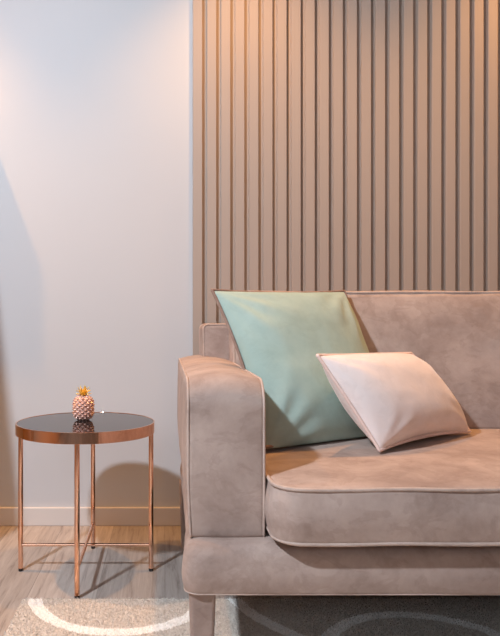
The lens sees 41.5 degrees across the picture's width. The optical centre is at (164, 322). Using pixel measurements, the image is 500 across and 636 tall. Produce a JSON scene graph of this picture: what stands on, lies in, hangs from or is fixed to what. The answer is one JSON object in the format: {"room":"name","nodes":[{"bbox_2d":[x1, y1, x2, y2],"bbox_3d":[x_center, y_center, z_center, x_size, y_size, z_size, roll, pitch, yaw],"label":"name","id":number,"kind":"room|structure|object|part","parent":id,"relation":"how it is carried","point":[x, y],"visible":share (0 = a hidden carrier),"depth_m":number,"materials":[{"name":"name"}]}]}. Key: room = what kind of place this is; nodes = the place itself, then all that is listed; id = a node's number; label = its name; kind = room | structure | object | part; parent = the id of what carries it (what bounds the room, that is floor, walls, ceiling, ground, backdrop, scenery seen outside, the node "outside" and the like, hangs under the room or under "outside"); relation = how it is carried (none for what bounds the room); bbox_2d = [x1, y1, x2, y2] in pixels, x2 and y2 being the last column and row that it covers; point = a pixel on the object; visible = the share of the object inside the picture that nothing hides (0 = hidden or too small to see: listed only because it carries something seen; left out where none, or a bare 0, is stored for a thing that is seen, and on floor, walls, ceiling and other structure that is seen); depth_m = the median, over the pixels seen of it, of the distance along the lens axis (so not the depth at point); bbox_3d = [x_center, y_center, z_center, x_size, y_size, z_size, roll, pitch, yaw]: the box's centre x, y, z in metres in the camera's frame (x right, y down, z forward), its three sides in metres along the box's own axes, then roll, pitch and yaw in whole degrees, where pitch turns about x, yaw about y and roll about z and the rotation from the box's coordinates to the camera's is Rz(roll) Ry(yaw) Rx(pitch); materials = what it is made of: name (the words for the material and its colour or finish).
{"room":"living room","nodes":[
{"label":"living room","id":0,"kind":"room"},
{"bbox_2d":[0,0,192,506],"bbox_3d":[0.400,-0.520,2.480,4.500,2.650,0.100,0,0,0],"label":"wall","id":1,"kind":"structure","parent":0,"point":[96,96],"depth_m":2.43,"materials":[{"name":"grey paint"}]},
{"bbox_2d":[0,507,180,525],"bbox_3d":[-0.824,0.721,2.423,1.852,0.068,0.014,0,0,0],"label":"baseboard","id":2,"kind":"structure","parent":1,"relation":"attached to","point":[32,516],"depth_m":2.42,"materials":[{"name":"grey paint"}]},
{"bbox_2d":[193,0,499,354],"bbox_3d":[1.326,-0.520,2.414,2.446,2.549,0.032,0,0,0],"label":"wall panel","id":3,"kind":"object","parent":1,"relation":"attached to","point":[348,145],"depth_m":2.40,"materials":[{"name":"beige paint"}]},
{"bbox_2d":[0,526,499,635],"bbox_3d":[0.400,0.780,-0.085,4.300,0.050,5.030,0,0,0],"label":"floor","id":4,"kind":"structure","parent":0,"point":[114,572],"depth_m":2.00,"materials":[{"name":"brown wood"}]},
{"bbox_2d":[15,412,154,598],"bbox_3d":[-0.241,0.527,1.980,0.420,0.456,0.420,0,0,0],"label":"side table","id":5,"kind":"object","parent":4,"relation":"on","point":[104,427],"visible":0.98,"depth_m":1.92,"materials":[{"name":"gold metal"}]},
{"bbox_3d":[-0.440,0.527,1.980,0.015,0.437,0.015,0,0,0],"label":"leg","id":6,"kind":"part","parent":5,"relation":"part of","materials":[{"name":"orange metal"}]},
{"bbox_3d":[-0.241,0.527,1.782,0.015,0.437,0.015,0,0,0],"label":"leg","id":7,"kind":"part","parent":5,"relation":"part of","materials":[{"name":"orange metal"}]},
{"bbox_2d":[72,385,94,420],"bbox_3d":[-0.253,0.247,2.012,0.072,0.107,0.072,0,0,0],"label":"ornament","id":8,"kind":"object","parent":5,"relation":"on","point":[83,404],"visible":1,"depth_m":1.99,"materials":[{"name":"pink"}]},
{"bbox_3d":[-0.252,0.211,2.011,0.049,0.035,0.050,0,0,0],"label":"crown","id":9,"kind":"part","parent":8,"relation":"part of","materials":[{"name":"gold metal"}]},
{"bbox_3d":[-0.241,0.304,1.980,0.410,0.008,0.410,0,0,0],"label":"glass","id":10,"kind":"part","parent":5,"relation":"part of","materials":[{"name":"black glass"}]},
{"bbox_3d":[-0.241,0.527,2.179,0.015,0.437,0.015,0,0,0],"label":"leg","id":11,"kind":"part","parent":5,"relation":"part of","materials":[{"name":"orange metal"}]},
{"bbox_3d":[-0.043,0.527,1.980,0.015,0.437,0.015,0,0,0],"label":"leg","id":12,"kind":"part","parent":5,"relation":"part of","materials":[{"name":"orange metal"}]},
{"bbox_2d":[2,596,499,635],"bbox_3d":[0.782,0.747,0.979,2.344,0.015,1.567,0,0,0],"label":"area rug","id":13,"kind":"object","parent":4,"relation":"on","point":[474,616],"visible":0.94,"depth_m":1.64,"materials":[{"name":"grey carpet"}]},
{"bbox_2d":[177,290,499,635],"bbox_3d":[0.979,0.320,1.768,1.892,0.846,1.090,0,0,0],"label":"sofa","id":14,"kind":"object","parent":13,"relation":"on","point":[345,516],"visible":0.85,"depth_m":1.32,"materials":[{"name":"beige fabric"}]},
{"bbox_3d":[0.074,0.634,2.160,0.053,0.218,0.053,0,0,0],"label":"leg","id":15,"kind":"part","parent":14,"relation":"part of","materials":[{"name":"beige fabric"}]},
{"bbox_3d":[0.074,0.634,1.302,0.053,0.218,0.053,0,0,0],"label":"leg","id":16,"kind":"part","parent":14,"relation":"part of","materials":[{"name":"beige fabric"}]},
{"bbox_3d":[0.977,0.222,2.174,1.720,0.443,0.276,0,0,0],"label":"backrest frame","id":17,"kind":"part","parent":14,"relation":"part of","materials":[{"name":"beige fabric"}]},
{"bbox_3d":[0.124,0.275,1.762,0.174,0.341,0.883,0,0,0],"label":"arm","id":18,"kind":"part","parent":14,"relation":"part of","materials":[{"name":"beige fabric"}]},
{"bbox_2d":[211,289,368,448],"bbox_3d":[0.382,0.102,1.741,0.482,0.400,0.233,0,0,-32],"label":"throw pillow","id":19,"kind":"object","parent":14,"relation":"on","point":[277,337],"visible":0.71,"depth_m":1.65,"materials":[{"name":"teal fabric"}]},
{"bbox_2d":[229,290,499,428],"bbox_3d":[0.977,0.110,1.987,1.562,0.426,0.227,0,0,0],"label":"cushion","id":20,"kind":"object","parent":14,"relation":"on","point":[457,333],"depth_m":1.93,"materials":[{"name":"beige fabric"}]},
{"bbox_2d":[265,429,499,542],"bbox_3d":[0.977,0.363,1.609,1.550,0.122,0.770,0,0,0],"label":"seat cushion","id":21,"kind":"object","parent":14,"relation":"on","point":[441,488],"depth_m":1.24,"materials":[{"name":"beige fabric"}]},
{"bbox_2d":[316,352,470,451],"bbox_3d":[0.594,0.187,1.664,0.518,0.228,0.180,0,0,-40],"label":"throw pillow","id":22,"kind":"object","parent":14,"relation":"on","point":[395,398],"visible":1,"depth_m":1.55,"materials":[{"name":"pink fabric"}]}
]}

